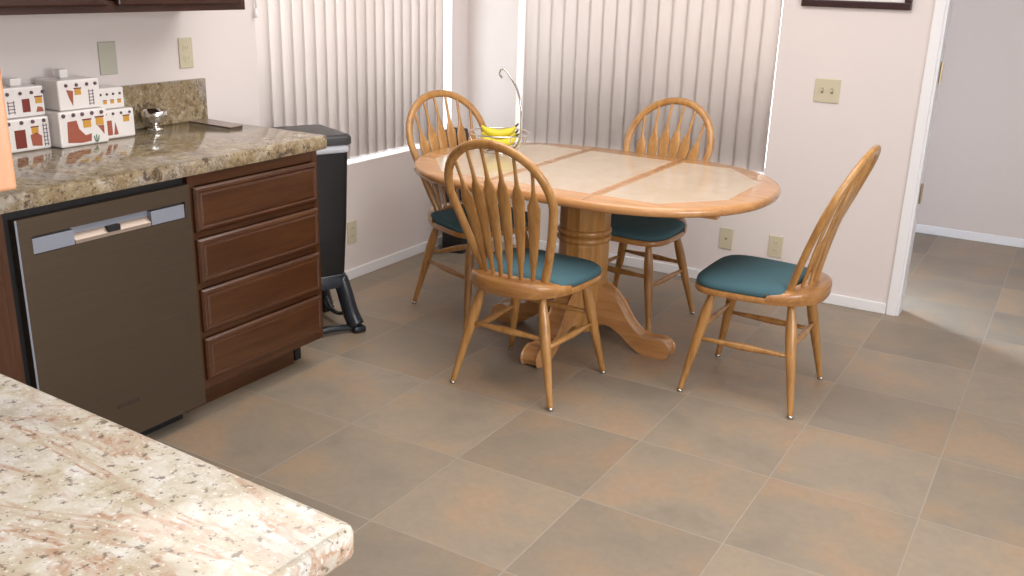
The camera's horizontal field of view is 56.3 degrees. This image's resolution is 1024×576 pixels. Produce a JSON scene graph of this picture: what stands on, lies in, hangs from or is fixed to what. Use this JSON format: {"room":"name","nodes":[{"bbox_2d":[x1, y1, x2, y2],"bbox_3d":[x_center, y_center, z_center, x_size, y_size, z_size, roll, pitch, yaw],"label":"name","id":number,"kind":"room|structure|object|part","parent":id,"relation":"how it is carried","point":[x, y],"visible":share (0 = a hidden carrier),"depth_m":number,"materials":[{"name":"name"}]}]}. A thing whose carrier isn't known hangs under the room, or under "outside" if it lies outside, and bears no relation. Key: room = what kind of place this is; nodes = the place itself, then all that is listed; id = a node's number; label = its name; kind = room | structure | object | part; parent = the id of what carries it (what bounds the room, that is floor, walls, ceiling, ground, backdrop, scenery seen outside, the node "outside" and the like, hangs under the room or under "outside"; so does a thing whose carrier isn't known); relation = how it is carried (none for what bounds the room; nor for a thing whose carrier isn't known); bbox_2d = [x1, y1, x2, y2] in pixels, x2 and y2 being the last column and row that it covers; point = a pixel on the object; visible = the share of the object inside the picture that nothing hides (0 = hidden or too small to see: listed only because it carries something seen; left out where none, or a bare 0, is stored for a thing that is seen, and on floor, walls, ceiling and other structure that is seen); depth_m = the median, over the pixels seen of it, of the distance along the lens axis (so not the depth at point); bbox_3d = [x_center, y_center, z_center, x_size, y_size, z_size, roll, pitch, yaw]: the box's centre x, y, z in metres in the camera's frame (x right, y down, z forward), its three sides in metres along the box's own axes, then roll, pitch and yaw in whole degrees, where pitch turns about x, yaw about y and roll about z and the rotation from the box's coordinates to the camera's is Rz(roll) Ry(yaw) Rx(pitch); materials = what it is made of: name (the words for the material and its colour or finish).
{"room":"kitchen","nodes":[
{"label":"kitchen","id":0,"kind":"room"},
{"bbox_2d":[0,70,15,191],"bbox_3d":[-0.870,-0.487,0.762,0.902,0.766,0.321,12,21,29],"label":"upper cabinet","id":1,"kind":"object","parent":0,"point":[7,174],"visible":1,"depth_m":0.78,"materials":[{"name":"orange wood"}]},
{"bbox_2d":[0,0,467,270],"bbox_3d":[-2.026,-0.644,2.795,0.150,2.440,6.886,12,21,29],"label":"wall","id":2,"kind":"structure","parent":0,"point":[390,204],"depth_m":4.00,"materials":[{"name":"white paint"}]},
{"bbox_2d":[97,41,117,74],"bbox_3d":[-1.486,-0.845,3.519,0.008,0.118,0.074,12,21,29],"label":"wall plate","id":3,"kind":"object","parent":2,"relation":"attached to","point":[106,51],"visible":1,"depth_m":3.52,"materials":[{"name":"beige plastic"}]},
{"bbox_2d":[0,0,244,14],"bbox_3d":[-1.564,-1.209,2.841,0.392,0.752,1.725,12,21,29],"label":"upper cabinet","id":4,"kind":"object","parent":2,"relation":"attached to","point":[7,7],"visible":1,"depth_m":3.10,"materials":[{"name":"brown wood"}]},
{"bbox_3d":[-1.434,-1.176,2.749,0.019,0.710,0.540,12,21,29],"label":"door","id":5,"kind":"part","parent":4,"relation":"part of","materials":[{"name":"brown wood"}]},
{"bbox_3d":[-1.137,-1.324,3.224,0.019,0.710,0.540,12,21,29],"label":"door","id":6,"kind":"part","parent":4,"relation":"part of","materials":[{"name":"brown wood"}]},
{"bbox_2d":[121,78,207,128],"bbox_3d":[-1.760,-0.529,3.131,0.020,0.165,1.952,12,21,29],"label":"backsplash","id":7,"kind":"structure","parent":2,"relation":"attached to","point":[184,100],"depth_m":3.78,"materials":[{"name":"brown stone"}]},
{"bbox_2d":[178,37,193,68],"bbox_3d":[-1.299,-0.937,3.815,0.009,0.118,0.068,12,21,29],"label":"wall outlet","id":8,"kind":"object","parent":2,"relation":"attached to","point":[185,49],"visible":1,"depth_m":3.81,"materials":[{"name":"beige plastic"}]},
{"bbox_2d":[183,45,189,50],"bbox_3d":[-1.296,-0.955,3.808,0.003,0.025,0.033,12,21,29],"label":"receptacle","id":9,"kind":"object","parent":8,"relation":"attached to","point":[185,47],"depth_m":3.81,"materials":[{"name":"brown plastic"}]},
{"bbox_2d":[184,55,189,61],"bbox_3d":[-1.297,-0.917,3.820,0.003,0.025,0.033,12,21,29],"label":"receptacle","id":10,"kind":"object","parent":8,"relation":"attached to","point":[186,57],"depth_m":3.82,"materials":[{"name":"brown plastic"}]},
{"bbox_2d":[254,0,443,158],"bbox_3d":[-0.753,-1.361,4.702,0.040,1.433,1.431,12,21,29],"label":"vertical blinds","id":11,"kind":"object","parent":2,"relation":"attached to","point":[356,68],"visible":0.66,"depth_m":4.74,"materials":[{"name":"white paint"}]},
{"bbox_2d":[254,0,258,17],"bbox_3d":[-1.084,-1.506,3.964,0.029,0.745,0.020,12,21,29],"label":"blind cord","id":12,"kind":"object","parent":11,"relation":"hanging from","point":[255,8],"visible":1,"depth_m":4.07,"materials":[{"name":"white paint"}]},
{"bbox_2d":[347,220,356,243],"bbox_3d":[-0.821,-0.288,4.918,0.009,0.115,0.070,12,21,29],"label":"wall outlet","id":13,"kind":"object","parent":2,"relation":"attached to","point":[352,225],"visible":1,"depth_m":4.91,"materials":[{"name":"beige plastic"}]},
{"bbox_2d":[347,141,428,159],"bbox_3d":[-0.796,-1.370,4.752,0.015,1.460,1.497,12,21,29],"label":"window sill","id":14,"kind":"structure","parent":2,"relation":"in","point":[428,141],"depth_m":5.14,"materials":[{"name":"white paint"}]},
{"bbox_2d":[344,236,441,279],"bbox_3d":[-0.768,-0.105,5.079,0.012,0.055,1.906,12,21,29],"label":"baseboard","id":15,"kind":"structure","parent":2,"relation":"attached to","point":[374,265],"depth_m":5.22,"materials":[{"name":"white paint"}]},
{"bbox_2d":[145,232,1023,575],"bbox_3d":[0.687,0.834,2.602,5.530,0.100,8.900,12,21,29],"label":"floor","id":16,"kind":"structure","parent":0,"point":[906,457],"depth_m":3.36,"materials":[{"name":"tile"}]},
{"bbox_2d":[0,214,25,383],"bbox_3d":[-1.827,0.238,2.631,0.650,0.877,0.632,12,21,29],"label":"base cabinet","id":17,"kind":"object","parent":16,"relation":"on","point":[11,362],"visible":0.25,"depth_m":2.67,"materials":[{"name":"red wood"}]},
{"bbox_3d":[-1.556,0.246,2.460,0.018,0.713,0.585,12,21,29],"label":"door","id":18,"kind":"part","parent":17,"relation":"part of","materials":[{"name":"brown wood"}]},
{"bbox_2d":[2,178,205,435],"bbox_3d":[-1.504,0.076,3.151,0.646,0.877,0.629,12,21,29],"label":"dishwasher","id":19,"kind":"object","parent":16,"relation":"on","point":[104,286],"visible":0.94,"depth_m":2.96,"materials":[{"name":"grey metal"}]},
{"bbox_3d":[-1.377,0.187,2.752,0.003,0.782,0.006,12,21,29],"label":"edge trim","id":20,"kind":"part","parent":19,"relation":"part of","materials":[{"name":"grey metal"}]},
{"bbox_3d":[-1.323,-0.134,2.752,0.018,0.045,0.132,12,21,29],"label":"pocket panel","id":21,"kind":"part","parent":19,"relation":"part of","materials":[{"name":"grey metal"}]},
{"bbox_3d":[-1.114,-0.238,3.086,0.018,0.045,0.131,12,21,29],"label":"pocket panel","id":22,"kind":"part","parent":19,"relation":"part of","materials":[{"name":"grey metal"}]},
{"bbox_2d":[182,151,322,412],"bbox_3d":[-1.178,-0.085,3.667,0.651,0.877,0.624,12,21,29],"label":"base cabinet","id":23,"kind":"object","parent":16,"relation":"on","point":[256,235],"visible":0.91,"depth_m":3.47,"materials":[{"name":"red wood"}]},
{"bbox_2d":[0,78,326,214],"bbox_3d":[-1.483,-0.447,2.987,0.664,0.217,1.958,12,21,29],"label":"countertop","id":24,"kind":"structure","parent":23,"relation":"on","point":[183,148],"depth_m":3.24,"materials":[{"name":"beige stone"}]},
{"bbox_2d":[3,77,50,152],"bbox_3d":[-1.649,-0.577,3.178,0.120,0.232,0.176,12,21,29],"label":"canister","id":25,"kind":"object","parent":24,"relation":"on","point":[28,126],"visible":0.95,"depth_m":3.17,"materials":[{"name":"white ceramic"}]},
{"bbox_3d":[-1.650,-0.682,3.166,0.030,0.025,0.040,12,21,29],"label":"chimney knob","id":26,"kind":"part","parent":25,"relation":"part of","materials":[{"name":"white ceramic"}]},
{"bbox_3d":[-1.653,-0.620,3.174,0.093,0.098,0.159,12,21,29],"label":"lid","id":27,"kind":"part","parent":25,"relation":"part of","materials":[{"name":"white ceramic"}]},
{"bbox_3d":[-1.607,-0.604,3.165,0.002,0.043,0.027,12,21,29],"label":"painted door","id":28,"kind":"part","parent":25,"relation":"part of","materials":[{"name":"red paint"}]},
{"bbox_2d":[7,115,50,152],"bbox_3d":[-1.652,-0.517,3.195,0.120,0.108,0.170,12,21,29],"label":"jar","id":29,"kind":"object","parent":25,"relation":"on","point":[26,132],"depth_m":3.17,"materials":[{"name":"white ceramic"}]},
{"bbox_2d":[35,68,108,147],"bbox_3d":[-1.532,-0.628,3.311,0.150,0.252,0.188,12,21,29],"label":"canister","id":30,"kind":"object","parent":24,"relation":"on","point":[75,115],"visible":0.94,"depth_m":3.27,"materials":[{"name":"white ceramic"}]},
{"bbox_3d":[-1.549,-0.738,3.288,0.032,0.030,0.032,12,21,29],"label":"chimney knob","id":31,"kind":"part","parent":30,"relation":"part of","materials":[{"name":"white ceramic"}]},
{"bbox_3d":[-1.534,-0.675,3.309,0.123,0.101,0.160,12,21,29],"label":"lid","id":32,"kind":"part","parent":30,"relation":"part of","materials":[{"name":"white ceramic"}]},
{"bbox_2d":[44,107,108,147],"bbox_3d":[-1.533,-0.565,3.332,0.150,0.120,0.188,12,21,29],"label":"jar","id":33,"kind":"object","parent":30,"relation":"on","point":[68,126],"depth_m":3.27,"materials":[{"name":"white ceramic"}]},
{"bbox_2d":[99,85,134,138],"bbox_3d":[-1.464,-0.639,3.468,0.115,0.178,0.141,12,21,29],"label":"canister","id":34,"kind":"object","parent":24,"relation":"on","point":[120,118],"visible":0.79,"depth_m":3.45,"materials":[{"name":"white ceramic"}]},
{"bbox_3d":[-1.476,-0.687,3.449,0.088,0.074,0.116,12,21,29],"label":"lid","id":35,"kind":"part","parent":34,"relation":"part of","materials":[{"name":"white ceramic"}]},
{"bbox_2d":[106,106,134,138],"bbox_3d":[-1.465,-0.603,3.480,0.115,0.103,0.141,12,21,29],"label":"jar","id":36,"kind":"object","parent":34,"relation":"on","point":[120,119],"depth_m":3.46,"materials":[{"name":"white ceramic"}]},
{"bbox_2d":[140,108,166,130],"bbox_3d":[-1.362,-0.640,3.649,0.098,0.074,0.098,12,21,29],"label":"footed bowl","id":37,"kind":"object","parent":24,"relation":"on","point":[154,116],"visible":1,"depth_m":3.62,"materials":[{"name":"silver metal"}]},
{"bbox_2d":[190,118,242,128],"bbox_3d":[-1.177,-0.658,3.827,0.251,0.006,0.090,13,22,32],"label":"folder","id":38,"kind":"object","parent":24,"relation":"on","point":[205,121],"visible":1,"depth_m":3.81,"materials":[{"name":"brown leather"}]},
{"bbox_3d":[-0.912,-0.429,3.393,0.017,0.037,0.568,12,21,29],"label":"rail","id":39,"kind":"part","parent":23,"relation":"part of","materials":[{"name":"red wood"}]},
{"bbox_3d":[-0.899,-0.331,3.413,0.019,0.154,0.592,12,21,29],"label":"drawer","id":40,"kind":"part","parent":23,"relation":"part of","materials":[{"name":"red wood"}]},
{"bbox_3d":[-0.917,-0.250,3.452,0.017,0.020,0.568,12,21,29],"label":"rail","id":41,"kind":"part","parent":23,"relation":"part of","materials":[{"name":"red wood"}]},
{"bbox_3d":[-0.904,-0.162,3.469,0.019,0.154,0.592,12,21,29],"label":"drawer","id":42,"kind":"part","parent":23,"relation":"part of","materials":[{"name":"red wood"}]},
{"bbox_3d":[-0.922,-0.082,3.508,0.017,0.020,0.568,12,21,29],"label":"rail","id":43,"kind":"part","parent":23,"relation":"part of","materials":[{"name":"red wood"}]},
{"bbox_3d":[-0.909,0.007,3.525,0.019,0.154,0.592,12,21,29],"label":"drawer","id":44,"kind":"part","parent":23,"relation":"part of","materials":[{"name":"red wood"}]},
{"bbox_3d":[-0.927,0.087,3.563,0.017,0.020,0.568,12,21,29],"label":"rail","id":45,"kind":"part","parent":23,"relation":"part of","materials":[{"name":"red wood"}]},
{"bbox_3d":[-0.914,0.175,3.580,0.019,0.154,0.592,12,21,29],"label":"drawer","id":46,"kind":"part","parent":23,"relation":"part of","materials":[{"name":"red wood"}]},
{"bbox_3d":[-0.932,0.263,3.621,0.017,0.030,0.568,12,21,29],"label":"rail","id":47,"kind":"part","parent":23,"relation":"part of","materials":[{"name":"red wood"}]},
{"bbox_2d":[271,125,365,333],"bbox_3d":[-0.879,-0.249,4.188,0.326,0.879,0.394,-11,22,-34],"label":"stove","id":48,"kind":"object","parent":16,"relation":"on","point":[332,160],"visible":0.34,"depth_m":4.09,"materials":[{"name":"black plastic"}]},
{"bbox_3d":[-0.868,-0.645,4.057,0.270,0.043,0.336,-11,22,-34],"label":"lid","id":49,"kind":"part","parent":48,"relation":"part of","materials":[{"name":"grey plastic"}]},
{"bbox_3d":[-0.875,-0.008,4.452,0.078,0.256,0.150,2,18,0],"label":"stand leg","id":50,"kind":"part","parent":48,"relation":"part of","materials":[{"name":"grey plastic"}]},
{"bbox_3d":[-0.718,0.066,4.242,0.150,0.256,0.078,8,19,18],"label":"stand leg","id":51,"kind":"part","parent":48,"relation":"part of","materials":[{"name":"grey plastic"}]},
{"bbox_2d":[440,232,466,248],"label":"air vent","id":52,"kind":"object","parent":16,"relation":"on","point":[448,240],"depth_m":5.50,"materials":[{"name":"black metal"}]},
{"bbox_2d":[450,249,465,253],"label":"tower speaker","id":53,"kind":"object","parent":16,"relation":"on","point":[461,251],"depth_m":5.49},
{"bbox_2d":[464,128,468,140],"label":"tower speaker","id":54,"kind":"object","parent":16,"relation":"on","point":[466,130],"depth_m":5.36},
{"bbox_2d":[406,90,528,328],"bbox_3d":[-0.192,-0.395,4.506,0.467,1.001,0.580,-12,23,-36],"label":"dining chair","id":55,"kind":"object","parent":16,"relation":"on","point":[442,216],"visible":0.51,"depth_m":4.50,"materials":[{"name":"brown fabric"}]},
{"bbox_3d":[-0.409,-0.124,4.580,0.136,0.413,0.043,-1,18,-8],"label":"leg","id":56,"kind":"part","parent":55,"relation":"part of","materials":[{"name":"brown wood"}]},
{"bbox_3d":[-0.194,-0.029,4.309,0.042,0.413,0.125,1,18,-1],"label":"leg","id":57,"kind":"part","parent":55,"relation":"part of","materials":[{"name":"brown wood"}]},
{"bbox_3d":[-0.162,-0.312,4.491,0.453,0.028,0.474,-12,23,-36],"label":"seat frame","id":58,"kind":"part","parent":55,"relation":"part of","materials":[{"name":"brown wood"}]},
{"bbox_2d":[431,204,527,232],"bbox_3d":[-0.127,-0.330,4.439,0.446,0.049,0.357,-12,23,-36],"label":"cushion","id":59,"kind":"object","parent":55,"relation":"on","point":[445,219],"depth_m":4.36,"materials":[{"name":"teal fabric"}]},
{"bbox_3d":[0.092,-0.092,4.524,0.125,0.413,0.042,6,19,13],"label":"leg","id":60,"kind":"part","parent":55,"relation":"part of","materials":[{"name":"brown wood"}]},
{"bbox_2d":[444,139,605,411],"bbox_3d":[0.049,-0.098,3.624,0.467,1.001,0.580,12,21,30],"label":"dining chair","id":61,"kind":"object","parent":16,"relation":"on","point":[532,274],"visible":1,"depth_m":3.49,"materials":[{"name":"brown wood"}]},
{"bbox_3d":[-0.169,0.171,3.704,0.136,0.413,0.043,2,18,1],"label":"leg","id":62,"kind":"part","parent":61,"relation":"part of","materials":[{"name":"brown wood"}]},
{"bbox_3d":[0.015,0.079,3.999,0.042,0.413,0.125,0,18,-6],"label":"leg","id":63,"kind":"part","parent":61,"relation":"part of","materials":[{"name":"brown wood"}]},
{"bbox_3d":[0.074,-0.041,3.689,0.453,0.028,0.474,12,21,30],"label":"seat frame","id":64,"kind":"part","parent":61,"relation":"part of","materials":[{"name":"brown wood"}]},
{"bbox_2d":[475,248,600,286],"bbox_3d":[0.104,-0.087,3.723,0.446,0.049,0.357,12,21,30],"label":"cushion","id":65,"kind":"object","parent":61,"relation":"on","point":[567,271],"depth_m":3.63,"materials":[{"name":"teal fabric"}]},
{"bbox_3d":[0.127,0.236,3.532,0.043,0.413,0.136,-8,20,-27],"label":"leg","id":66,"kind":"part","parent":61,"relation":"part of","materials":[{"name":"brown wood"}]},
{"bbox_3d":[0.323,0.147,3.820,0.125,0.413,0.042,-5,19,-20],"label":"leg","id":67,"kind":"part","parent":61,"relation":"part of","materials":[{"name":"brown wood"}]},
{"bbox_2d":[413,142,780,367],"bbox_3d":[0.324,-0.146,4.186,1.580,0.751,1.079,12,21,29],"label":"dining table","id":68,"kind":"object","parent":16,"relation":"on","point":[589,185],"visible":0.8,"depth_m":4.02,"materials":[{"name":"brown wood"}]},
{"bbox_2d":[468,68,529,153],"bbox_3d":[-0.056,-0.808,4.356,0.287,0.379,0.287,12,21,29],"label":"wire fruit basket","id":69,"kind":"object","parent":68,"relation":"on","point":[516,145],"visible":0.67,"depth_m":4.33,"materials":[{"name":"silver metal"}]},
{"bbox_2d":[481,129,518,138],"bbox_3d":[-0.057,-0.701,4.446,0.176,0.073,0.042,1,18,-2],"label":"banana","id":70,"kind":"object","parent":69,"relation":"in","point":[482,133],"visible":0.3,"depth_m":4.44,"materials":[{"name":"yellow food"}]},
{"bbox_2d":[481,123,518,138],"bbox_3d":[-0.056,-0.722,4.389,0.176,0.074,0.042,1,18,-2],"label":"banana","id":71,"kind":"object","parent":69,"relation":"in","point":[506,132],"visible":0.95,"depth_m":4.38,"materials":[{"name":"yellow food"}]},
{"bbox_2d":[481,133,519,145],"bbox_3d":[-0.054,-0.672,4.359,0.176,0.073,0.042,1,18,-2],"label":"banana","id":72,"kind":"object","parent":69,"relation":"in","point":[506,141],"visible":0.54,"depth_m":4.35,"materials":[{"name":"yellow food"}]},
{"bbox_3d":[0.313,-0.256,4.120,0.236,0.030,0.236,12,21,29],"label":"ring moulding","id":73,"kind":"part","parent":68,"relation":"part of","materials":[{"name":"brown wood"}]},
{"bbox_3d":[0.312,-0.226,4.130,0.236,0.030,0.236,12,21,29],"label":"ring moulding","id":74,"kind":"part","parent":68,"relation":"part of","materials":[{"name":"brown wood"}]},
{"bbox_3d":[0.210,-0.391,3.889,1.310,0.030,0.036,12,21,29],"label":"slide rail","id":75,"kind":"part","parent":68,"relation":"part of","materials":[{"name":"brown wood"}]},
{"bbox_2d":[607,97,714,331],"bbox_3d":[0.613,-0.358,4.463,0.467,1.001,0.580,15,22,34],"label":"dining chair","id":76,"kind":"object","parent":16,"relation":"on","point":[647,232],"visible":0.62,"depth_m":4.43,"materials":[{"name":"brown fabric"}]},
{"bbox_3d":[0.536,-0.151,4.742,0.043,0.413,0.136,-6,20,-22],"label":"leg","id":77,"kind":"part","parent":76,"relation":"part of","materials":[{"name":"brown wood"}]},
{"bbox_3d":[0.580,-0.276,4.448,0.453,0.028,0.474,15,22,34],"label":"seat frame","id":78,"kind":"part","parent":76,"relation":"part of","materials":[{"name":"brown wood"}]},
{"bbox_2d":[610,214,684,240],"bbox_3d":[0.548,-0.296,4.395,0.446,0.049,0.357,15,22,34],"label":"cushion","id":79,"kind":"object","parent":76,"relation":"on","point":[624,227],"depth_m":4.27,"materials":[{"name":"teal fabric"}]},
{"bbox_3d":[0.606,0.008,4.266,0.042,0.413,0.125,1,18,-1],"label":"leg","id":80,"kind":"part","parent":76,"relation":"part of","materials":[{"name":"brown wood"}]},
{"bbox_3d":[0.815,-0.078,4.545,0.136,0.413,0.043,3,18,6],"label":"leg","id":81,"kind":"part","parent":76,"relation":"part of","materials":[{"name":"brown wood"}]},
{"bbox_2d":[677,145,880,418],"bbox_3d":[1.021,-0.074,3.636,0.580,1.001,0.467,12,21,29],"label":"dining chair","id":82,"kind":"object","parent":16,"relation":"on","point":[746,278],"visible":1,"depth_m":3.54,"materials":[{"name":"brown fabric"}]},
{"bbox_3d":[0.713,0.200,3.692,0.125,0.413,0.042,-1,18,-7],"label":"leg","id":83,"kind":"part","parent":82,"relation":"part of","materials":[{"name":"brown wood"}]},
{"bbox_3d":[0.899,0.107,3.990,0.042,0.413,0.125,-6,20,-21],"label":"leg","id":84,"kind":"part","parent":82,"relation":"part of","materials":[{"name":"brown wood"}]},
{"bbox_2d":[696,255,806,297],"bbox_3d":[0.929,-0.056,3.699,0.357,0.049,0.446,12,21,29],"label":"cushion","id":85,"kind":"object","parent":82,"relation":"on","point":[730,276],"depth_m":3.59,"materials":[{"name":"teal fabric"}]},
{"bbox_3d":[0.975,-0.013,3.684,0.474,0.028,0.453,12,21,29],"label":"seat frame","id":86,"kind":"part","parent":82,"relation":"part of","materials":[{"name":"brown wood"}]},
{"bbox_3d":[1.025,0.264,3.526,0.043,0.413,0.136,2,18,0],"label":"leg","id":87,"kind":"part","parent":82,"relation":"part of","materials":[{"name":"brown wood"}]},
{"bbox_3d":[1.204,0.174,3.812,0.136,0.413,0.043,-8,21,-28],"label":"leg","id":88,"kind":"part","parent":82,"relation":"part of","materials":[{"name":"brown wood"}]},
{"bbox_2d":[467,0,934,313],"bbox_3d":[0.852,-1.267,4.933,2.508,2.440,0.110,12,21,29],"label":"wall","id":89,"kind":"structure","parent":0,"point":[878,56],"depth_m":4.64,"materials":[{"name":"white paint"}]},
{"bbox_2d":[522,0,782,171],"bbox_3d":[0.688,-1.403,4.969,1.418,1.443,0.040,12,21,29],"label":"vertical blinds","id":90,"kind":"object","parent":89,"relation":"attached to","point":[591,67],"visible":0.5,"depth_m":5.01,"materials":[{"name":"white paint"}]},
{"bbox_2d":[491,235,886,313],"bbox_3d":[0.775,-0.122,5.264,2.451,0.055,0.012,12,21,29],"label":"baseboard","id":91,"kind":"structure","parent":89,"relation":"attached to","point":[835,299],"depth_m":5.14,"materials":[{"name":"white paint"}]},
{"bbox_2d":[719,227,733,249],"bbox_3d":[1.120,-0.259,5.007,0.072,0.112,0.008,12,21,29],"label":"outlet","id":92,"kind":"object","parent":89,"relation":"attached to","point":[726,234],"visible":1,"depth_m":5.00,"materials":[{"name":"beige plastic"}]},
{"bbox_2d":[767,235,783,257],"bbox_3d":[1.344,-0.211,4.881,0.072,0.112,0.009,12,21,29],"label":"wall outlet","id":93,"kind":"object","parent":89,"relation":"attached to","point":[775,246],"visible":1,"depth_m":4.88,"materials":[{"name":"beige plastic"}]},
{"bbox_2d":[813,78,840,103],"bbox_3d":[1.497,-0.938,4.553,0.118,0.112,0.020,12,21,29],"label":"light switch","id":94,"kind":"object","parent":89,"relation":"attached to","point":[826,90],"visible":1,"depth_m":4.55,"materials":[{"name":"beige plastic"}]},
{"bbox_2d":[801,0,912,9],"bbox_3d":[1.580,-1.484,4.329,0.490,0.420,0.022,12,21,29],"label":"framed picture","id":95,"kind":"object","parent":89,"relation":"attached to","point":[864,4],"visible":1,"depth_m":4.36,"materials":[{"name":"black wood"}]},
{"bbox_2d":[886,0,952,315],"bbox_3d":[1.935,-0.855,4.384,0.028,2.060,0.114,12,21,29],"label":"door frame","id":96,"kind":"structure","parent":89,"relation":"in","point":[939,66],"depth_m":4.43,"materials":[{"name":"white paint"}]},
{"bbox_2d":[917,0,1023,238],"bbox_3d":[3.747,-1.323,5.354,3.410,2.440,0.150,12,21,29],"label":"wall","id":97,"kind":"structure","parent":0,"point":[973,181],"depth_m":5.90,"materials":[{"name":"beige paint"}]},
{"bbox_2d":[915,224,1023,247],"bbox_3d":[3.699,-0.164,5.646,3.350,0.055,0.012,12,21,29],"label":"baseboard","id":98,"kind":"structure","parent":97,"relation":"attached to","point":[967,235],"depth_m":6.08,"materials":[{"name":"white paint"}]},
{"bbox_3d":[-1.544,0.608,1.519,2.000,0.886,0.250,12,21,29],"label":"wall","id":99,"kind":"structure","parent":0,"visible":0},
{"bbox_2d":[0,374,353,575],"bbox_3d":[-1.124,0.205,1.291,1.802,0.043,0.710,13,21,31],"label":"countertop","id":100,"kind":"structure","parent":99,"relation":"on","point":[83,492],"depth_m":1.11,"materials":[{"name":"beige stone"}]}
]}

